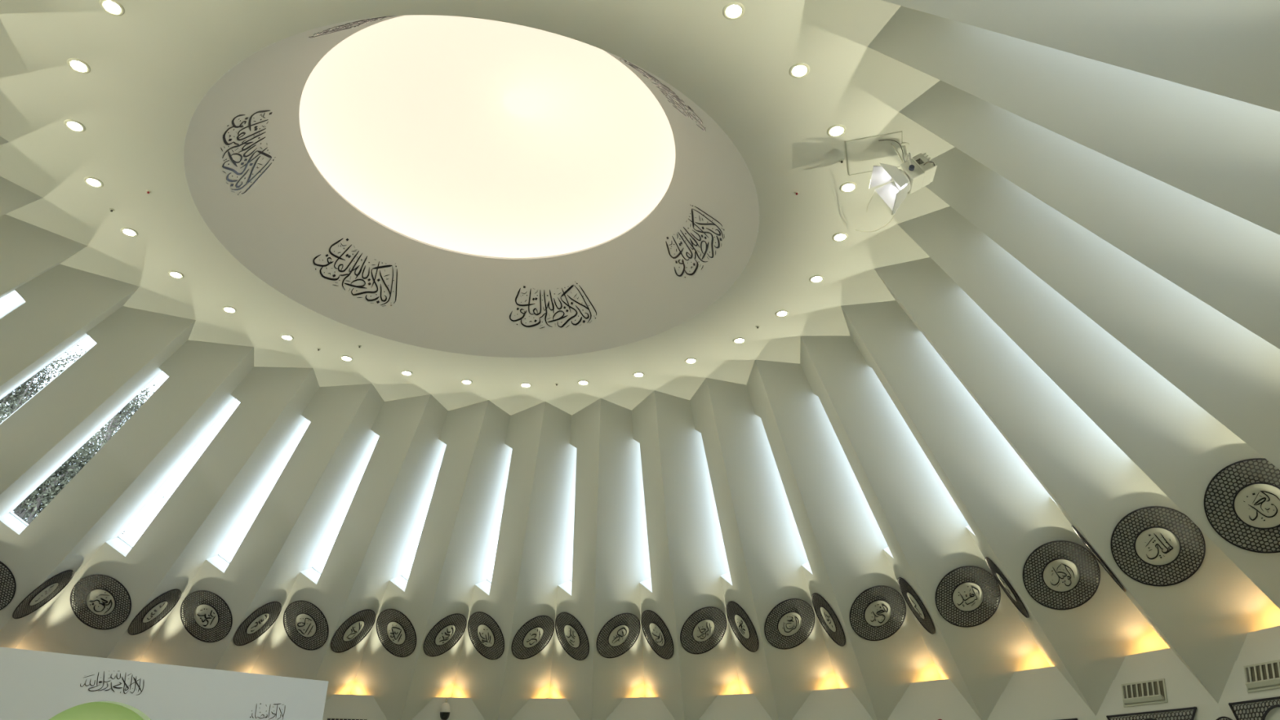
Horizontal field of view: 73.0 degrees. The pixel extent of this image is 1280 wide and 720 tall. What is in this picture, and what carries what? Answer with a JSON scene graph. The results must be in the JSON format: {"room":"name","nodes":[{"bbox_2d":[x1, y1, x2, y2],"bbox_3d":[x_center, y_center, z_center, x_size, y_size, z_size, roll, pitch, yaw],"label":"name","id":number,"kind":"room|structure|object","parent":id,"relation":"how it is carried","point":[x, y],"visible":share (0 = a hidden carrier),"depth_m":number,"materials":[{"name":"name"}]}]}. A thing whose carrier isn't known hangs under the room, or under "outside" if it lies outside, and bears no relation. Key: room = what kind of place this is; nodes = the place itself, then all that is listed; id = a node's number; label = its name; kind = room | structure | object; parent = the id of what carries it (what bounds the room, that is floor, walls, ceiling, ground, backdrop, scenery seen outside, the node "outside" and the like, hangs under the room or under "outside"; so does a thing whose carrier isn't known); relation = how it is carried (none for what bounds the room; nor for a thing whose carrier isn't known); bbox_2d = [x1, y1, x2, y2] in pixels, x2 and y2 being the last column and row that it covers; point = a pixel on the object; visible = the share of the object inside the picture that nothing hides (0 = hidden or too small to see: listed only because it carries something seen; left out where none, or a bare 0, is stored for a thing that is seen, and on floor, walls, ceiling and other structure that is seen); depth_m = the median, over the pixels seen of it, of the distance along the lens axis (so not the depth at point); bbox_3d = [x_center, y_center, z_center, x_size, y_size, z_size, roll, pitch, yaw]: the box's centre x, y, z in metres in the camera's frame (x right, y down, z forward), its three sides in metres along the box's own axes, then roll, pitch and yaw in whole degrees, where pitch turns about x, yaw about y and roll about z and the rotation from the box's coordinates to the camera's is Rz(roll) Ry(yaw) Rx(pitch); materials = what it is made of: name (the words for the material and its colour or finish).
{"room":"mosque","nodes":[
{"label":"mosque","id":0,"kind":"room"},
{"bbox_2d":[0,647,328,719],"bbox_3d":[-10.156,7.640,16.079,0.708,3.862,8.600,-21,-34,36],"label":"wall","id":1,"kind":"structure","parent":0,"point":[35,685],"depth_m":16.74,"materials":[{"name":"white paint"}]},
{"bbox_2d":[183,14,759,357],"bbox_3d":[-2.482,-2.722,14.209,8.724,1.599,8.724,0,-27,0],"label":"ceiling","id":2,"kind":"structure","parent":0,"point":[447,300],"depth_m":15.67,"materials":[{"name":"white paint"}]},
{"bbox_2d":[220,110,275,195],"bbox_3d":[-5.988,-3.233,13.218,0.621,0.706,1.814,9,-28,-16],"label":"calligraphy inscription","id":3,"kind":"object","parent":2,"relation":"attached to","point":[226,143],"visible":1,"depth_m":13.21,"materials":[{"name":"black paint"}]},
{"bbox_2d":[308,15,396,38],"bbox_3d":[-3.283,-4.329,10.998,1.814,0.706,0.621,-5,-27,11],"label":"calligraphy inscription","id":4,"kind":"object","parent":2,"relation":"attached to","point":[362,22],"visible":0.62,"depth_m":11.00,"materials":[{"name":"black paint"}]},
{"bbox_2d":[312,238,397,306],"bbox_3d":[-5.294,-1.662,16.331,0.621,0.706,1.814,-20,-33,35],"label":"calligraphy inscription","id":5,"kind":"object","parent":2,"relation":"attached to","point":[347,239],"visible":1,"depth_m":16.35,"materials":[{"name":"black paint"}]},
{"bbox_2d":[509,280,596,328],"bbox_3d":[-1.768,-1.085,17.425,1.814,0.706,0.621,-5,-27,10],"label":"calligraphy inscription","id":6,"kind":"object","parent":2,"relation":"attached to","point":[524,286],"visible":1,"depth_m":17.44,"materials":[{"name":"black"}]},
{"bbox_2d":[618,57,705,131],"bbox_3d":[0.312,-3.769,12.057,0.621,0.706,1.814,-21,-33,35],"label":"calligraphy inscription","id":7,"kind":"object","parent":2,"relation":"attached to","point":[659,84],"visible":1,"depth_m":12.08,"materials":[{"name":"black paint"}]},
{"bbox_2d":[665,204,724,277],"bbox_3d":[0.958,-2.105,15.356,0.621,0.706,1.814,10,-28,-18],"label":"calligraphy inscription","id":8,"kind":"object","parent":2,"relation":"attached to","point":[692,216],"visible":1,"depth_m":15.34,"materials":[{"name":"black paint"}]},
{"bbox_2d":[0,0,954,415],"bbox_3d":[-2.525,-2.000,13.866,14.767,0.001,14.767,0,-27,0],"label":"ceiling","id":9,"kind":"structure","parent":0,"point":[152,64],"depth_m":12.11,"materials":[{"name":"white paint"}]},
{"bbox_2d":[63,119,85,132],"bbox_3d":[-7.611,-3.148,11.647,0.254,0.012,0.254,13,-29,-23],"label":"recessed light","id":10,"kind":"object","parent":9,"relation":"in","point":[75,126],"visible":1,"depth_m":11.64,"materials":[{"name":"white ceramic"}]},
{"bbox_2d":[66,57,90,73],"bbox_3d":[-6.930,-3.628,10.682,0.254,0.012,0.254,20,-33,-34],"label":"recessed light","id":11,"kind":"object","parent":9,"relation":"in","point":[78,65],"visible":1,"depth_m":10.68,"materials":[{"name":"white ceramic"}]},
{"bbox_2d":[84,176,103,187],"bbox_3d":[-8.034,-2.611,12.723,0.254,0.012,0.254,6,-27,-11],"label":"recessed light","id":12,"kind":"object","parent":9,"relation":"in","point":[91,181],"visible":1,"depth_m":12.72,"materials":[{"name":"white ceramic"}]},
{"bbox_2d":[99,0,124,16],"bbox_3d":[-6.027,-4.027,9.876,0.254,0.012,0.254,-19,-33,34],"label":"recessed light","id":13,"kind":"object","parent":9,"relation":"in","point":[113,7],"visible":1,"depth_m":9.88,"materials":[{"name":"white ceramic"}]},
{"bbox_2d":[120,227,137,236],"bbox_3d":[-8.179,-2.042,13.854,0.254,0.012,0.254,0,-27,0],"label":"recessed light","id":14,"kind":"object","parent":9,"relation":"in","point":[129,232],"visible":1,"depth_m":13.85,"materials":[{"name":"white ceramic"}]},
{"bbox_2d":[168,271,183,279],"bbox_3d":[-8.039,-1.472,14.985,0.254,0.012,0.254,-5,-27,12],"label":"recessed light","id":15,"kind":"object","parent":9,"relation":"in","point":[175,274],"visible":1,"depth_m":14.98,"materials":[{"name":"white ceramic"}]},
{"bbox_2d":[222,306,236,313],"bbox_3d":[-7.620,-0.929,16.059,0.254,0.012,0.254,-12,-29,23],"label":"recessed light","id":16,"kind":"object","parent":9,"relation":"in","point":[226,308],"visible":1,"depth_m":16.06,"materials":[{"name":"white ceramic"}]},
{"bbox_2d":[280,334,293,340],"bbox_3d":[-6.944,-0.439,17.022,0.254,0.012,0.254,-19,-33,34],"label":"recessed light","id":17,"kind":"object","parent":9,"relation":"in","point":[286,337],"visible":1,"depth_m":17.02,"materials":[{"name":"white ceramic"}]},
{"bbox_2d":[340,355,352,361],"bbox_3d":[-6.045,-0.028,17.826,0.254,0.012,0.254,20,-33,-34],"label":"recessed light","id":18,"kind":"object","parent":9,"relation":"in","point":[348,358],"visible":1,"depth_m":17.82,"materials":[{"name":"white ceramic"}]},
{"bbox_2d":[400,370,413,375],"bbox_3d":[-4.967,0.284,18.430,0.254,0.012,0.254,13,-29,-23],"label":"recessed light","id":19,"kind":"object","parent":9,"relation":"in","point":[402,372],"visible":1,"depth_m":18.43,"materials":[{"name":"white ceramic"}]},
{"bbox_2d":[461,379,472,384],"bbox_3d":[-3.765,0.482,18.805,0.254,0.012,0.254,6,-27,-11],"label":"recessed light","id":20,"kind":"object","parent":9,"relation":"in","point":[463,381],"visible":1,"depth_m":18.79,"materials":[{"name":"white ceramic"}]},
{"bbox_2d":[520,382,531,387],"bbox_3d":[-2.499,0.555,18.931,0.254,0.012,0.254,0,-27,0],"label":"recessed light","id":21,"kind":"object","parent":9,"relation":"in","point":[522,384],"visible":1,"depth_m":18.92,"materials":[{"name":"white ceramic"}]},
{"bbox_2d":[577,380,589,385],"bbox_3d":[-1.233,0.499,18.802,0.254,0.012,0.254,-5,-27,12],"label":"recessed light","id":22,"kind":"object","parent":9,"relation":"in","point":[580,382],"visible":1,"depth_m":18.79,"materials":[{"name":"white ceramic"}]},
{"bbox_2d":[632,372,644,377],"bbox_3d":[-0.029,0.319,18.424,0.254,0.012,0.254,-12,-29,23],"label":"recessed light","id":23,"kind":"object","parent":9,"relation":"in","point":[636,374],"visible":1,"depth_m":18.42,"materials":[{"name":"white ceramic"}]},
{"bbox_2d":[684,358,697,364],"bbox_3d":[1.052,0.021,17.817,0.254,0.012,0.254,-19,-33,34],"label":"recessed light","id":24,"kind":"object","parent":9,"relation":"in","point":[691,361],"visible":1,"depth_m":17.82,"materials":[{"name":"white ceramic"}]},
{"bbox_2d":[722,1,744,20],"bbox_3d":[1.069,-3.977,9.867,0.254,0.012,0.254,20,-33,-34],"label":"recessed light","id":25,"kind":"object","parent":9,"relation":"in","point":[732,11],"visible":1,"depth_m":9.86,"materials":[{"name":"white ceramic"}]},
{"bbox_2d":[733,337,746,343],"bbox_3d":[1.954,-0.377,17.011,0.254,0.012,0.254,20,-33,-34],"label":"recessed light","id":26,"kind":"object","parent":9,"relation":"in","point":[737,340],"visible":1,"depth_m":17.01,"materials":[{"name":"white ceramic"}]},
{"bbox_2d":[775,310,788,316],"bbox_3d":[2.635,-0.857,16.046,0.254,0.012,0.254,13,-29,-23],"label":"recessed light","id":27,"kind":"object","parent":9,"relation":"in","point":[780,313],"visible":1,"depth_m":16.04,"materials":[{"name":"white ceramic"}]},
{"bbox_2d":[789,62,809,78],"bbox_3d":[1.968,-3.566,10.671,0.254,0.012,0.254,-19,-33,34],"label":"recessed light","id":28,"kind":"object","parent":9,"relation":"in","point":[799,70],"visible":1,"depth_m":10.67,"materials":[{"name":"white ceramic"}]},
{"bbox_2d":[808,275,824,283],"bbox_3d":[3.058,-1.395,14.971,0.254,0.012,0.254,6,-27,-11],"label":"recessed light","id":29,"kind":"object","parent":9,"relation":"in","point":[816,278],"visible":1,"depth_m":14.96,"materials":[{"name":"white ceramic"}]},
{"bbox_2d":[826,124,846,137],"bbox_3d":[2.644,-3.076,11.634,0.254,0.012,0.254,-12,-29,23],"label":"recessed light","id":30,"kind":"object","parent":9,"relation":"in","point":[838,130],"visible":1,"depth_m":11.63,"materials":[{"name":"white ceramic"}]},
{"bbox_2d":[831,232,848,241],"bbox_3d":[3.203,-1.963,13.839,0.254,0.012,0.254,0,-27,0],"label":"recessed light","id":31,"kind":"object","parent":9,"relation":"in","point":[839,237],"visible":1,"depth_m":13.84,"materials":[{"name":"white ceramic"}]},
{"bbox_2d":[840,182,857,192],"bbox_3d":[3.063,-2.533,12.708,0.254,0.012,0.254,-5,-27,12],"label":"recessed light","id":32,"kind":"object","parent":9,"relation":"in","point":[847,187],"visible":1,"depth_m":12.70,"materials":[{"name":"white ceramic"}]},
{"bbox_2d":[844,131,902,175],"bbox_3d":[3.265,-2.866,12.042,0.755,0.009,0.749,-7,-28,14],"label":"access panel","id":33,"kind":"object","parent":9,"relation":"attached to","point":[863,153],"visible":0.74,"depth_m":12.02,"materials":[{"name":"white paint"}]},
{"bbox_2d":[854,139,937,231],"bbox_3d":[3.622,-2.160,12.357,0.844,0.983,2.101,-2,-27,5],"label":"lamp","id":34,"kind":"object","parent":9,"relation":"hanging from","point":[917,172],"visible":1,"depth_m":11.56,"materials":[{"name":"white metal"}]},
{"bbox_2d":[298,14,675,257],"bbox_3d":[-2.474,-3.861,14.781,7.240,0.950,7.240,0,-27,0],"label":"skylight","id":35,"kind":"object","parent":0,"point":[465,135],"depth_m":15.32,"materials":[{"name":"grey glass"}]},
{"bbox_2d":[0,0,1279,719],"bbox_3d":[-3.828,1.505,12.843,31.320,7.200,31.320,0,-27,0],"label":"wall","id":36,"kind":"structure","parent":0,"point":[1087,335],"depth_m":17.09,"materials":[{"name":"white paint"}]},
{"bbox_2d":[0,561,16,610],"bbox_3d":[-13.378,4.555,17.517,1.322,1.034,0.855,7,-27,-13],"label":"wall medallion","id":37,"kind":"object","parent":36,"relation":"attached to","point":[1,562],"visible":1,"depth_m":17.62,"materials":[{"name":"grey metal"}]},
{"bbox_2d":[12,569,74,618],"bbox_3d":[-12.556,4.931,18.228,0.822,1.059,1.322,11,-29,-20],"label":"wall medallion","id":38,"kind":"object","parent":36,"relation":"attached to","point":[41,596],"visible":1,"depth_m":18.20,"materials":[{"name":"grey metal"}]},
{"bbox_2d":[0,336,93,421],"bbox_3d":[-11.933,0.998,16.185,3.663,2.891,0.388,-6,-27,13],"label":"window","id":39,"kind":"structure","parent":36,"relation":"in","point":[86,336],"depth_m":16.22,"materials":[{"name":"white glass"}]},
{"bbox_2d":[9,370,162,526],"bbox_3d":[-11.130,1.782,17.707,3.679,2.898,0.380,-11,-29,21],"label":"window","id":40,"kind":"structure","parent":36,"relation":"in","point":[11,513],"depth_m":17.69,"materials":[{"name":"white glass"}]},
{"bbox_2d":[70,573,131,629],"bbox_3d":[-11.944,5.365,19.164,1.322,1.049,0.835,1,-27,-1],"label":"wall medallion","id":41,"kind":"object","parent":36,"relation":"attached to","point":[100,602],"visible":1,"depth_m":19.16,"materials":[{"name":"grey metal"}]},
{"bbox_2d":[127,588,181,635],"bbox_3d":[-11.131,5.782,19.865,0.839,1.046,1.322,6,-27,-10],"label":"wall medallion","id":42,"kind":"object","parent":36,"relation":"attached to","point":[153,612],"visible":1,"depth_m":19.84,"materials":[{"name":"grey metal"}]},
{"bbox_2d":[117,398,235,547],"bbox_3d":[-10.008,2.483,19.059,3.678,2.905,0.372,-16,-31,30],"label":"window","id":43,"kind":"structure","parent":36,"relation":"in","point":[118,536],"depth_m":19.16,"materials":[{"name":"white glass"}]},
{"bbox_2d":[180,590,232,642],"bbox_3d":[-10.299,6.090,20.539,1.321,1.067,0.812,-4,-27,9],"label":"wall medallion","id":44,"kind":"object","parent":36,"relation":"attached to","point":[205,615],"visible":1,"depth_m":20.54,"materials":[{"name":"grey metal"}]},
{"bbox_2d":[233,601,281,645],"bbox_3d":[-9.332,6.438,21.134,0.862,1.036,1.313,-3,-27,7],"label":"wall medallion","id":45,"kind":"object","parent":36,"relation":"attached to","point":[258,622],"visible":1,"depth_m":21.12,"materials":[{"name":"grey metal"}]},
{"bbox_2d":[217,419,307,563],"bbox_3d":[-8.611,3.075,20.188,3.662,2.914,0.364,-23,-35,38],"label":"window","id":46,"kind":"structure","parent":36,"relation":"in","point":[219,554],"depth_m":20.31,"materials":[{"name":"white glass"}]},
{"bbox_2d":[283,600,328,650],"bbox_3d":[-8.339,6.620,21.581,1.321,1.085,0.786,-9,-28,18],"label":"wall medallion","id":47,"kind":"object","parent":36,"relation":"attached to","point":[305,625],"visible":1,"depth_m":21.58,"materials":[{"name":"grey metal"}]},
{"bbox_2d":[311,435,377,573],"bbox_3d":[-6.991,3.535,21.052,0.357,2.924,3.629,19,-32,-32],"label":"window","id":48,"kind":"structure","parent":36,"relation":"in","point":[314,568],"depth_m":21.28,"materials":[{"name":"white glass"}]},
{"bbox_2d":[330,608,375,653],"bbox_3d":[-7.285,6.894,22.012,0.860,1.028,1.321,-5,-27,11],"label":"wall medallion","id":49,"kind":"object","parent":36,"relation":"attached to","point":[353,631],"visible":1,"depth_m":21.99,"materials":[{"name":"grey metal"}]},
{"bbox_2d":[376,608,416,657],"bbox_3d":[-6.293,7.046,22.322,1.321,1.105,0.757,-15,-31,28],"label":"wall medallion","id":50,"kind":"object","parent":36,"relation":"attached to","point":[396,633],"visible":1,"depth_m":22.32,"materials":[{"name":"grey metal"}]},
{"bbox_2d":[400,454,444,580],"bbox_3d":[-5.212,3.845,21.616,0.351,2.933,3.582,13,-29,-24],"label":"window","id":51,"kind":"structure","parent":36,"relation":"in","point":[403,576],"depth_m":21.83,"materials":[{"name":"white glass"}]},
{"bbox_2d":[422,613,466,657],"bbox_3d":[-5.069,7.166,22.535,0.864,1.025,1.321,-10,-29,20],"label":"wall medallion","id":52,"kind":"object","parent":36,"relation":"attached to","point":[447,632],"visible":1,"depth_m":22.52,"materials":[{"name":"grey metal"}]},
{"bbox_2d":[467,611,504,659],"bbox_3d":[-4.033,7.213,22.629,1.321,1.124,0.728,-22,-34,37],"label":"wall medallion","id":53,"kind":"object","parent":36,"relation":"attached to","point":[486,636],"visible":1,"depth_m":22.62,"materials":[{"name":"grey metal"}]},
{"bbox_2d":[486,495,505,583],"bbox_3d":[-3.340,3.994,21.859,0.345,2.943,3.522,8,-28,-15],"label":"window","id":54,"kind":"structure","parent":36,"relation":"in","point":[490,581],"depth_m":22.32,"materials":[{"name":"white glass"}]},
{"bbox_2d":[511,615,554,659],"bbox_3d":[-2.794,7.265,22.658,0.864,1.026,1.322,-16,-31,30],"label":"wall medallion","id":55,"kind":"object","parent":36,"relation":"attached to","point":[535,635],"visible":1,"depth_m":22.65,"materials":[{"name":"grey metal"}]},
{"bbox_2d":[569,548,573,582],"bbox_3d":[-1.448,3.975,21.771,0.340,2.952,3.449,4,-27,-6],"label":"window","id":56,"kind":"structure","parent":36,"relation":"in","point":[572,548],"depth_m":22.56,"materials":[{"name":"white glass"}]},
{"bbox_2d":[555,612,589,660],"bbox_3d":[-1.778,7.209,22.572,0.698,1.142,1.321,19,-32,-32],"label":"wall medallion","id":57,"kind":"object","parent":36,"relation":"attached to","point":[571,634],"visible":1,"depth_m":22.56,"materials":[{"name":"grey metal"}]},
{"bbox_2d":[596,613,640,657],"bbox_3d":[-0.548,7.121,22.348,1.322,1.030,0.859,23,-34,-37],"label":"wall medallion","id":58,"kind":"object","parent":36,"relation":"attached to","point":[620,633],"visible":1,"depth_m":22.34,"materials":[{"name":"grey metal"}]},
{"bbox_2d":[640,609,673,659],"bbox_3d":[0.435,7.019,22.121,0.670,1.158,1.321,12,-29,-22],"label":"wall medallion","id":59,"kind":"object","parent":36,"relation":"attached to","point":[657,635],"visible":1,"depth_m":22.11,"materials":[{"name":"grey metal"}]},
{"bbox_2d":[680,606,726,653],"bbox_3d":[1.596,6.772,21.656,1.322,1.038,0.849,16,-31,-28],"label":"wall medallion","id":60,"kind":"object","parent":36,"relation":"attached to","point":[703,631],"visible":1,"depth_m":21.65,"materials":[{"name":"grey metal"}]},
{"bbox_2d":[725,600,758,652],"bbox_3d":[2.505,6.543,21.240,0.646,1.172,1.321,7,-27,-12],"label":"wall medallion","id":61,"kind":"object","parent":36,"relation":"attached to","point":[741,625],"visible":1,"depth_m":21.23,"materials":[{"name":"grey metal"}]},
{"bbox_2d":[764,598,814,649],"bbox_3d":[3.573,6.296,20.628,1.321,1.049,0.835,10,-28,-19],"label":"wall medallion","id":62,"kind":"object","parent":36,"relation":"attached to","point":[790,623],"visible":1,"depth_m":20.63,"materials":[{"name":"grey metal"}]},
{"bbox_2d":[811,592,845,646],"bbox_3d":[4.369,6.020,20.083,0.625,1.182,1.321,1,-27,-2],"label":"wall medallion","id":63,"kind":"object","parent":36,"relation":"attached to","point":[827,617],"visible":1,"depth_m":20.07,"materials":[{"name":"grey metal"}]},
{"bbox_2d":[849,585,906,640],"bbox_3d":[5.301,5.644,19.270,1.321,1.063,0.816,5,-27,-9],"label":"wall medallion","id":64,"kind":"object","parent":36,"relation":"attached to","point":[877,613],"visible":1,"depth_m":19.27,"materials":[{"name":"grey metal"}]},
{"bbox_2d":[897,577,935,634],"bbox_3d":[5.928,5.274,18.586,0.610,1.190,1.322,-4,-27,9],"label":"wall medallion","id":65,"kind":"object","parent":36,"relation":"attached to","point":[917,609],"visible":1,"depth_m":18.57,"materials":[{"name":"grey metal"}]},
{"bbox_2d":[934,565,1000,626],"bbox_3d":[6.679,4.823,17.626,1.321,1.079,0.794,0,-27,1],"label":"wall medallion","id":66,"kind":"object","parent":36,"relation":"attached to","point":[969,596],"visible":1,"depth_m":17.62,"materials":[{"name":"grey metal"}]},
{"bbox_2d":[985,556,1029,617],"bbox_3d":[7.145,4.426,16.863,0.603,1.194,1.322,-10,-28,19],"label":"wall medallion","id":67,"kind":"object","parent":36,"relation":"attached to","point":[999,576],"visible":1,"depth_m":16.84,"materials":[{"name":"grey metal"}]},
{"bbox_2d":[1022,540,1100,609],"bbox_3d":[7.681,3.928,15.777,1.321,1.097,0.768,-5,-27,11],"label":"wall medallion","id":68,"kind":"object","parent":36,"relation":"attached to","point":[1060,575],"visible":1,"depth_m":15.78,"materials":[{"name":"grey metal"}]},
{"bbox_2d":[1071,524,1125,591],"bbox_3d":[7.916,3.422,14.950,0.602,1.195,1.322,-15,-30,27],"label":"wall medallion","id":69,"kind":"object","parent":36,"relation":"attached to","point":[1086,544],"visible":1,"depth_m":14.88,"materials":[{"name":"grey metal"}]},
{"bbox_2d":[1110,506,1205,586],"bbox_3d":[8.247,2.972,13.793,1.321,1.116,0.740,-11,-29,21],"label":"wall medallion","id":70,"kind":"object","parent":36,"relation":"attached to","point":[1159,546],"visible":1,"depth_m":13.79,"materials":[{"name":"grey metal"}]},
{"bbox_2d":[1204,457,1279,553],"bbox_3d":[8.424,1.977,11.719,1.321,1.136,0.709,-17,-32,31],"label":"wall medallion","id":71,"kind":"object","parent":36,"relation":"attached to","point":[1255,504],"visible":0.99,"depth_m":11.78,"materials":[{"name":"grey metal"}]},
{"bbox_2d":[322,625,1279,719],"bbox_3d":[-3.583,5.045,10.904,28.846,3.937,28.846,0,-27,0],"label":"wall","id":72,"kind":"structure","parent":0,"point":[1042,693],"depth_m":17.80,"materials":[{"name":"white paint"}]},
{"bbox_2d":[326,717,367,719],"bbox_3d":[-7.722,9.602,22.764,1.020,0.318,0.063,8,-28,-15],"label":"air vent","id":73,"kind":"object","parent":72,"relation":"in","point":[328,718],"visible":1,"depth_m":22.79,"materials":[{"name":"white metal"}]},
{"bbox_2d":[440,697,450,719],"bbox_3d":[-5.237,9.389,23.276,0.280,0.575,0.280,-16,-31,29],"label":"security camera","id":74,"kind":"object","parent":72,"relation":"attached to","point":[445,709],"visible":1,"depth_m":23.16,"materials":[{"name":"white plastic"}]},
{"bbox_2d":[1059,718,1077,719],"bbox_3d":[7.708,7.806,16.723,0.211,1.531,1.941,14,-30,-25],"label":"lattice screen","id":75,"kind":"object","parent":72,"relation":"attached to","point":[1070,718],"visible":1,"depth_m":16.43,"materials":[{"name":"grey"}]},
{"bbox_2d":[1120,678,1168,706],"bbox_3d":[8.822,5.843,15.193,0.078,0.390,0.950,16,-30,-11],"label":"air vent","id":76,"kind":"object","parent":72,"relation":"attached to","point":[1150,691],"visible":1,"depth_m":15.16,"materials":[{"name":"white metal"}]},
{"bbox_2d":[1122,693,1164,704],"bbox_3d":[8.801,5.941,15.137,0.071,0.090,0.840,16,-30,-11],"label":"air conditioner","id":77,"kind":"object","parent":76,"relation":"attached to","point":[1143,699],"depth_m":15.11,"materials":[{"name":"white plastic"}]},
{"bbox_2d":[1106,706,1196,719],"bbox_3d":[8.701,6.752,14.620,0.256,1.526,1.941,8,-28,-15],"label":"lattice screen","id":78,"kind":"object","parent":72,"relation":"attached to","point":[1194,708],"visible":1,"depth_m":14.75,"materials":[{"name":"grey metal"}]},
{"bbox_2d":[1216,716,1232,719],"bbox_3d":[9.146,5.909,13.512,0.134,0.637,0.644,3,-27,-5],"label":"disc","id":79,"kind":"object","parent":72,"relation":"attached to","point":[1220,717],"visible":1,"depth_m":13.63,"materials":[{"name":"grey metal"}]},
{"bbox_2d":[1228,696,1279,719],"bbox_3d":[9.221,5.632,12.394,0.293,1.520,1.941,3,-27,-5],"label":"lattice screen","id":80,"kind":"object","parent":72,"relation":"attached to","point":[1264,715],"visible":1,"depth_m":13.09,"materials":[{"name":"grey metal"}]},
{"bbox_2d":[1243,659,1279,692],"bbox_3d":[9.387,4.716,12.946,0.078,0.390,0.950,12,-27,-1],"label":"air vent","id":81,"kind":"object","parent":72,"relation":"attached to","point":[1264,676],"visible":1,"depth_m":13.03,"materials":[{"name":"white metal"}]},
{"bbox_2d":[1244,677,1279,689],"bbox_3d":[9.362,4.815,12.894,0.071,0.090,0.840,12,-27,-1],"label":"air conditioner","id":82,"kind":"object","parent":81,"relation":"attached to","point":[1266,683],"depth_m":12.97,"materials":[{"name":"white plastic"}]},
{"label":"outside","id":83,"kind":"structure","parent":0,"visible":0},
{"bbox_2d":[0,380,164,534],"bbox_3d":[-18.267,6.904,24.838,6.616,13.955,5.495,17,-31,-30],"label":"broadleaf tree","id":84,"kind":"object","parent":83,"point":[50,488],"visible":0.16,"depth_m":25.87,"materials":[{"name":"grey plant"}]},
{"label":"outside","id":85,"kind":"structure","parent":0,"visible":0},
{"bbox_2d":[0,342,92,422],"bbox_3d":[-24.199,6.596,29.842,6.471,18.915,5.372,24,-35,-38],"label":"broadleaf tree","id":86,"kind":"object","parent":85,"point":[24,388],"visible":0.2,"depth_m":33.11,"materials":[{"name":"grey plant"}]},
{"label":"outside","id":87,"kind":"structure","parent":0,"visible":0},
{"bbox_2d":[78,382,158,456],"bbox_3d":[-24.985,9.712,38.245,4.836,20.888,4.582,-5,-27,10],"label":"broadleaf tree","id":88,"kind":"object","parent":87,"point":[125,415],"visible":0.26,"depth_m":41.37,"materials":[{"name":"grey plant"}]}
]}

